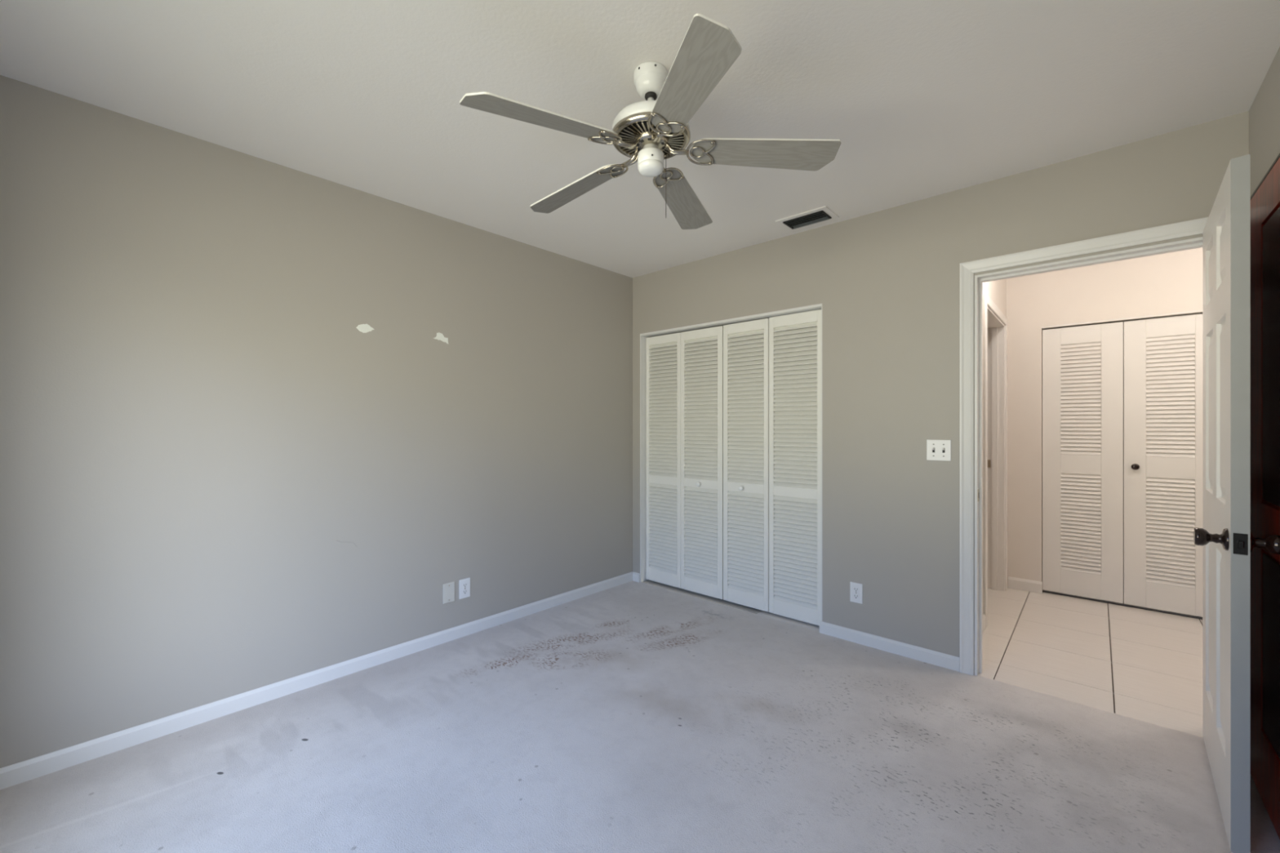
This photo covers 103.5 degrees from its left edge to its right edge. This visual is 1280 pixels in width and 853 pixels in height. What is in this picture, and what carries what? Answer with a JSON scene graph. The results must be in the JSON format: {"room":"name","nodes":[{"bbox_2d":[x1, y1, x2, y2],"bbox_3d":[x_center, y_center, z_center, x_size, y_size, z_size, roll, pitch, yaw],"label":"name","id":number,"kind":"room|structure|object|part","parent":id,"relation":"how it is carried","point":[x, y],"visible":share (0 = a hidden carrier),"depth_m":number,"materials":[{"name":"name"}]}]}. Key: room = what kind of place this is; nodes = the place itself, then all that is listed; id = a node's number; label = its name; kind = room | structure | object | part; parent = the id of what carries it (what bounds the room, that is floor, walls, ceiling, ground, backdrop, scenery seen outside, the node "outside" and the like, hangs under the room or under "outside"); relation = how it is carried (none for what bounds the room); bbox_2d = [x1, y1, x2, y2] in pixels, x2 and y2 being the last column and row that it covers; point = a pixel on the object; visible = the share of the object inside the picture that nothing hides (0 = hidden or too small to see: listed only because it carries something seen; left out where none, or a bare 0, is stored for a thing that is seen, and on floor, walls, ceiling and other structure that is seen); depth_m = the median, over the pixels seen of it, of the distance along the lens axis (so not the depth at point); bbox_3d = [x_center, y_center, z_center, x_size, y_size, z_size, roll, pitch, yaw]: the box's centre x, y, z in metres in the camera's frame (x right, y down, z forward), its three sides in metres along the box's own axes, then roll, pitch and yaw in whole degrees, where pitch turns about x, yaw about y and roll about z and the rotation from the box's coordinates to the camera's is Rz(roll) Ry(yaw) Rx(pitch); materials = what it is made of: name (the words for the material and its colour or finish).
{"room":"empty bedroom","nodes":[
{"label":"empty bedroom","id":0,"kind":"room"},
{"bbox_2d":[0,75,676,768],"bbox_3d":[-0.977,0.015,3.154,0.121,2.440,4.204,0,0,42],"label":"wall","id":1,"kind":"structure","parent":0,"point":[258,415],"depth_m":2.24,"materials":[{"name":"beige paint"}]},
{"bbox_2d":[0,571,633,789],"bbox_3d":[-1.197,1.201,2.813,0.013,0.068,3.404,0,0,42],"label":"baseboard","id":2,"kind":"structure","parent":1,"relation":"attached to","point":[15,774],"depth_m":2.24,"materials":[{"name":"white paint"}]},
{"bbox_2d":[443,581,454,604],"bbox_3d":[-1.105,0.958,2.919,0.007,0.114,0.072,0,0,42],"label":"cover plate","id":3,"kind":"object","parent":1,"relation":"attached to","point":[449,588],"visible":1,"depth_m":2.92,"materials":[{"name":"grey plastic"}]},
{"bbox_2d":[458,577,470,599],"bbox_3d":[-1.038,0.956,2.992,0.008,0.114,0.070,0,0,42],"label":"wall outlet","id":4,"kind":"object","parent":1,"relation":"attached to","point":[464,584],"visible":1,"depth_m":2.99,"materials":[{"name":"white plastic"}]},
{"bbox_2d":[462,589,467,594],"bbox_3d":[-1.037,0.976,2.990,0.002,0.027,0.033,0,0,42],"label":"receptacle","id":5,"kind":"object","parent":4,"relation":"attached to","point":[464,591],"depth_m":2.99,"materials":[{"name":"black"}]},
{"bbox_2d":[462,582,467,587],"bbox_3d":[-1.037,0.937,2.990,0.002,0.027,0.033,0,0,42],"label":"receptacle","id":6,"kind":"object","parent":4,"relation":"attached to","point":[464,584],"depth_m":2.99,"materials":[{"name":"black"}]},
{"bbox_2d":[0,580,1279,852],"bbox_3d":[1.184,1.285,2.277,4.502,0.100,6.205,0,0,42],"label":"floor","id":7,"kind":"structure","parent":0,"point":[631,717],"depth_m":1.92,"materials":[{"name":"carpet"}]},
{"bbox_2d":[0,0,1279,277],"bbox_3d":[-0.079,-1.255,1.666,3.451,0.100,3.604,0,0,42],"label":"ceiling","id":8,"kind":"structure","parent":0,"point":[922,99],"depth_m":1.78,"materials":[{"name":"paint"}]},
{"bbox_2d":[459,13,841,229],"bbox_3d":[-0.007,-0.959,1.697,1.137,0.492,1.191,0,0,-30],"label":"ceiling fan","id":9,"kind":"object","parent":8,"relation":"hanging from","point":[651,131],"visible":1,"depth_m":1.65,"materials":[{"name":"white wood"}]},
{"bbox_3d":[-0.282,-0.927,1.520,0.478,0.006,0.136,-4,15,-32],"label":"blade","id":10,"kind":"part","parent":9,"relation":"part of","materials":[{"name":"grey wood"}]},
{"bbox_3d":[-0.252,-0.921,1.962,0.478,0.006,0.136,-5,10,40],"label":"blade","id":11,"kind":"part","parent":9,"relation":"part of","materials":[{"name":"grey wood"}]},
{"bbox_3d":[-0.038,-0.946,1.673,0.082,0.038,0.027,0,0,-32],"label":"blade arm","id":12,"kind":"part","parent":9,"relation":"part of","materials":[{"name":"silver metal"}]},
{"bbox_3d":[-0.031,-0.946,1.777,0.082,0.038,0.027,0,0,40],"label":"blade arm","id":13,"kind":"part","parent":9,"relation":"part of","materials":[{"name":"silver metal"}]},
{"bbox_2d":[617,120,684,157],"bbox_3d":[0.037,-0.974,1.720,0.227,0.005,0.227,0,0,11],"label":"motor","id":14,"kind":"object","parent":9,"relation":"attached to","point":[632,131],"depth_m":1.68,"materials":[{"name":"silver metal"}]},
{"bbox_3d":[0.058,-0.946,1.635,0.027,0.038,0.082,0,0,-14],"label":"blade arm","id":15,"kind":"part","parent":9,"relation":"part of","materials":[{"name":"silver metal"}]},
{"bbox_3d":[0.084,-0.822,1.722,0.015,0.218,0.006,0,0,6],"label":"pull chain","id":16,"kind":"part","parent":9,"relation":"part of","materials":[{"name":"silver metal"}]},
{"bbox_3d":[0.125,-0.946,1.714,0.082,0.038,0.027,0,0,4],"label":"blade arm","id":17,"kind":"part","parent":9,"relation":"part of","materials":[{"name":"silver metal"}]},
{"bbox_3d":[0.177,-0.922,2.070,0.136,0.006,0.478,-14,-9,21],"label":"blade","id":18,"kind":"part","parent":9,"relation":"part of","materials":[{"name":"grey wood"}]},
{"bbox_3d":[0.128,-0.915,1.356,0.136,0.006,0.478,13,2,-15],"label":"blade","id":19,"kind":"part","parent":9,"relation":"part of","materials":[{"name":"grey wood"}]},
{"bbox_3d":[0.412,-0.919,1.695,0.478,0.006,0.136,4,-13,4],"label":"blade","id":20,"kind":"part","parent":9,"relation":"part of","materials":[{"name":"grey wood"}]},
{"bbox_2d":[775,205,839,231],"bbox_3d":[0.965,-1.197,2.918,0.298,0.015,0.192,0,0,42],"label":"ceiling vent","id":21,"kind":"object","parent":8,"relation":"in","point":[823,214],"visible":1,"depth_m":2.90,"materials":[{"name":"metal"}]},
{"bbox_2d":[632,111,1248,675],"bbox_3d":[1.850,0.015,2.849,4.482,2.560,0.740,0,0,42],"label":"wall","id":22,"kind":"structure","parent":0,"point":[886,282],"depth_m":2.73,"materials":[{"name":"beige paint"}]},
{"bbox_2d":[632,572,639,582],"bbox_3d":[-0.029,1.201,4.043,0.066,0.068,0.013,0,0,42],"label":"baseboard","id":23,"kind":"structure","parent":22,"relation":"attached to","point":[636,576],"depth_m":4.03,"materials":[{"name":"white paint"}]},
{"bbox_2d":[645,325,723,599],"bbox_3d":[0.314,0.252,3.814,0.722,1.938,0.057,0,0,42],"label":"door","id":24,"kind":"structure","parent":22,"relation":"in","point":[684,441],"depth_m":3.80,"materials":[{"name":"white paint"}]},
{"bbox_3d":[0.186,-0.134,3.950,0.284,1.039,0.028,0,0,42],"label":"louver panel","id":25,"kind":"part","parent":24,"relation":"part of","materials":[{"name":"white paint"}]},
{"bbox_3d":[0.186,0.787,3.950,0.284,0.681,0.028,0,0,42],"label":"louver panel","id":26,"kind":"part","parent":24,"relation":"part of","materials":[{"name":"white paint"}]},
{"bbox_3d":[0.452,-0.134,3.709,0.298,1.039,0.028,0,0,42],"label":"louver panel","id":27,"kind":"part","parent":24,"relation":"part of","materials":[{"name":"white paint"}]},
{"bbox_3d":[0.452,0.787,3.709,0.298,0.681,0.028,0,0,42],"label":"louver panel","id":28,"kind":"part","parent":24,"relation":"part of","materials":[{"name":"white paint"}]},
{"bbox_2d":[640,303,822,621],"bbox_3d":[0.588,0.246,3.573,1.476,1.978,0.122,0,0,42],"label":"trim","id":29,"kind":"structure","parent":22,"relation":"attached to","point":[815,307],"depth_m":4.02,"materials":[{"name":"white paint"}]},
{"bbox_2d":[723,309,821,625],"bbox_3d":[0.856,0.250,3.324,0.726,1.943,0.057,0,0,42],"label":"door","id":30,"kind":"structure","parent":22,"relation":"in","point":[772,446],"depth_m":3.31,"materials":[{"name":"white paint"}]},
{"bbox_3d":[0.727,-0.134,3.460,0.280,1.039,0.028,0,0,42],"label":"louver panel","id":31,"kind":"part","parent":30,"relation":"part of","materials":[{"name":"white paint"}]},
{"bbox_3d":[0.727,0.787,3.460,0.280,0.681,0.028,0,0,42],"label":"louver panel","id":32,"kind":"part","parent":30,"relation":"part of","materials":[{"name":"white paint"}]},
{"bbox_3d":[0.992,-0.134,3.220,0.292,1.039,0.028,0,0,42],"label":"louver panel","id":33,"kind":"part","parent":30,"relation":"part of","materials":[{"name":"white paint"}]},
{"bbox_3d":[0.992,0.787,3.220,0.292,0.681,0.028,0,0,42],"label":"louver panel","id":34,"kind":"part","parent":30,"relation":"part of","materials":[{"name":"white paint"}]},
{"bbox_2d":[849,582,862,604],"bbox_3d":[1.241,0.951,2.896,0.070,0.114,0.008,0,0,42],"label":"wall outlet","id":35,"kind":"object","parent":22,"relation":"attached to","point":[855,588],"visible":1,"depth_m":2.89,"materials":[{"name":"white plastic"}]},
{"bbox_2d":[853,593,858,599],"bbox_3d":[1.239,0.970,2.894,0.033,0.027,0.002,0,0,42],"label":"receptacle","id":36,"kind":"object","parent":35,"relation":"attached to","point":[855,596],"depth_m":2.89,"materials":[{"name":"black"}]},
{"bbox_2d":[853,586,858,591],"bbox_3d":[1.239,0.931,2.894,0.033,0.027,0.002,0,0,42],"label":"receptacle","id":37,"kind":"object","parent":35,"relation":"attached to","point":[855,588],"depth_m":2.89,"materials":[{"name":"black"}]},
{"bbox_2d":[819,621,959,671],"bbox_3d":[1.350,1.201,2.795,0.722,0.068,0.013,0,0,42],"label":"baseboard","id":38,"kind":"structure","parent":22,"relation":"attached to","point":[933,657],"depth_m":2.76,"materials":[{"name":"white paint"}]},
{"bbox_2d":[926,439,951,461],"bbox_3d":[1.546,0.120,2.614,0.112,0.109,0.017,0,0,42],"label":"light switch","id":39,"kind":"object","parent":22,"relation":"attached to","point":[936,450],"visible":1,"depth_m":2.61,"materials":[{"name":"white plastic"}]},
{"bbox_2d":[960,217,1208,675],"bbox_3d":[1.960,0.205,2.239,0.926,2.060,0.018,0,0,42],"label":"trim","id":40,"kind":"structure","parent":22,"relation":"attached to","point":[1194,227],"depth_m":2.52,"materials":[{"name":"white paint"}]},
{"bbox_2d":[974,236,1202,675],"bbox_3d":[2.006,0.240,2.290,0.804,1.990,0.128,0,0,42],"label":"trim","id":41,"kind":"structure","parent":22,"relation":"attached to","point":[1193,243],"depth_m":2.51,"materials":[{"name":"white paint"}]},
{"bbox_2d":[1193,154,1279,852],"bbox_3d":[1.971,0.224,1.708,0.170,1.986,0.779,0,0,44],"label":"door","id":42,"kind":"structure","parent":22,"relation":"in","point":[1225,537],"depth_m":1.46,"materials":[{"name":"white paint"}]},
{"bbox_3d":[1.713,0.332,1.515,0.067,0.066,0.066,0,0,44],"label":"knob","id":43,"kind":"part","parent":42,"relation":"part of","materials":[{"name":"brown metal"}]},
{"bbox_3d":[1.704,0.332,1.431,0.027,0.060,0.010,0,0,44],"label":"latch plate","id":44,"kind":"part","parent":42,"relation":"part of","materials":[{"name":"black metal"}]},
{"bbox_3d":[1.787,0.332,1.444,0.067,0.066,0.066,0,0,44],"label":"knob","id":45,"kind":"part","parent":42,"relation":"part of","materials":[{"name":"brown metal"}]},
{"bbox_2d":[982,279,1005,613],"bbox_3d":[2.217,0.015,3.313,0.120,2.440,1.681,0,0,42],"label":"wall","id":46,"kind":"structure","parent":0,"point":[995,290],"depth_m":3.38,"materials":[{"name":"beige paint"}]},
{"bbox_2d":[982,613,986,632],"bbox_3d":[1.923,1.193,2.889,0.013,0.085,0.596,0,0,42],"label":"baseboard","id":47,"kind":"structure","parent":46,"relation":"attached to","point":[984,615],"depth_m":3.08,"materials":[{"name":"paint"}]},
{"bbox_2d":[983,293,1007,626],"bbox_3d":[2.415,0.204,3.523,0.136,2.063,1.001,0,0,42],"label":"trim","id":48,"kind":"structure","parent":46,"relation":"attached to","point":[995,322],"depth_m":3.82,"materials":[{"name":"paint"}]},
{"bbox_3d":[2.674,0.280,3.868,0.024,0.060,0.002,0,0,42],"label":"strike plate","id":49,"kind":"part","parent":48,"relation":"part of","materials":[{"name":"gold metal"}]},
{"bbox_2d":[1005,247,1202,587],"bbox_3d":[3.608,0.015,3.269,2.240,2.440,0.120,0,0,42],"label":"wall","id":50,"kind":"structure","parent":0,"point":[1171,282],"depth_m":3.76,"materials":[{"name":"beige paint"}]},
{"bbox_2d":[1008,576,1042,593],"bbox_3d":[2.908,1.193,3.813,0.206,0.085,0.013,0,0,42],"label":"baseboard","id":51,"kind":"structure","parent":50,"relation":"attached to","point":[1033,586],"depth_m":3.81,"materials":[{"name":"paint"}]},
{"bbox_2d":[1042,321,1123,603],"bbox_3d":[3.179,0.245,3.637,0.436,1.944,0.030,0,0,42],"label":"door","id":52,"kind":"structure","parent":50,"relation":"in","point":[1082,366],"depth_m":3.62,"materials":[{"name":"paint"}]},
{"bbox_3d":[3.176,-0.202,3.638,0.218,0.802,0.027,0,0,42],"label":"louver panel","id":53,"kind":"part","parent":52,"relation":"part of","materials":[{"name":"paint"}]},
{"bbox_3d":[3.176,0.690,3.638,0.218,0.706,0.027,0,0,42],"label":"louver panel","id":54,"kind":"part","parent":52,"relation":"part of","materials":[{"name":"paint"}]},
{"bbox_2d":[1041,310,1202,329],"bbox_3d":[3.346,-0.741,3.487,0.890,0.012,0.088,0,0,42],"label":"trim","id":55,"kind":"structure","parent":50,"relation":"attached to","point":[1196,312],"depth_m":3.47,"materials":[{"name":"paint"}]},
{"bbox_2d":[1123,313,1202,617],"bbox_3d":[3.497,0.245,3.329,0.444,1.944,0.060,0,0,42],"label":"door","id":56,"kind":"structure","parent":50,"relation":"in","point":[1162,357],"depth_m":3.35,"materials":[{"name":"paint"}]},
{"bbox_3d":[3.365,0.269,3.429,0.042,0.042,0.030,0,0,42],"label":"knob","id":57,"kind":"part","parent":56,"relation":"part of","materials":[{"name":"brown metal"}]},
{"bbox_3d":[3.506,-0.202,3.339,0.224,0.802,0.027,0,0,42],"label":"louver panel","id":58,"kind":"part","parent":56,"relation":"part of","materials":[{"name":"paint"}]},
{"bbox_3d":[3.506,0.690,3.339,0.224,0.706,0.027,0,0,42],"label":"louver panel","id":59,"kind":"part","parent":56,"relation":"part of","materials":[{"name":"paint"}]},
{"bbox_2d":[1248,47,1279,195],"bbox_3d":[1.223,0.015,0.622,0.120,2.440,3.404,0,0,42],"label":"wall","id":60,"kind":"structure","parent":0,"point":[1264,110],"depth_m":1.73,"materials":[{"name":"beige paint"}]},
{"bbox_2d":[1250,153,1279,839],"bbox_3d":[2.021,0.211,1.613,0.026,2.048,0.834,0,0,42],"label":"door","id":61,"kind":"structure","parent":60,"relation":"in","point":[1265,199],"depth_m":1.62,"materials":[{"name":"brown wood"}]},
{"bbox_3d":[2.021,0.211,1.613,0.026,2.048,0.834,0,0,42],"label":"frame","id":62,"kind":"part","parent":61,"relation":"part of","materials":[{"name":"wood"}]},
{"bbox_3d":[1.938,-0.210,1.537,0.007,0.896,0.316,0,0,42],"label":"inset panel","id":63,"kind":"part","parent":61,"relation":"part of","materials":[{"name":"black paint"}]},
{"bbox_3d":[1.938,0.700,1.537,0.007,0.576,0.316,0,0,42],"label":"inset panel","id":64,"kind":"part","parent":61,"relation":"part of","materials":[{"name":"black paint"}]}
]}

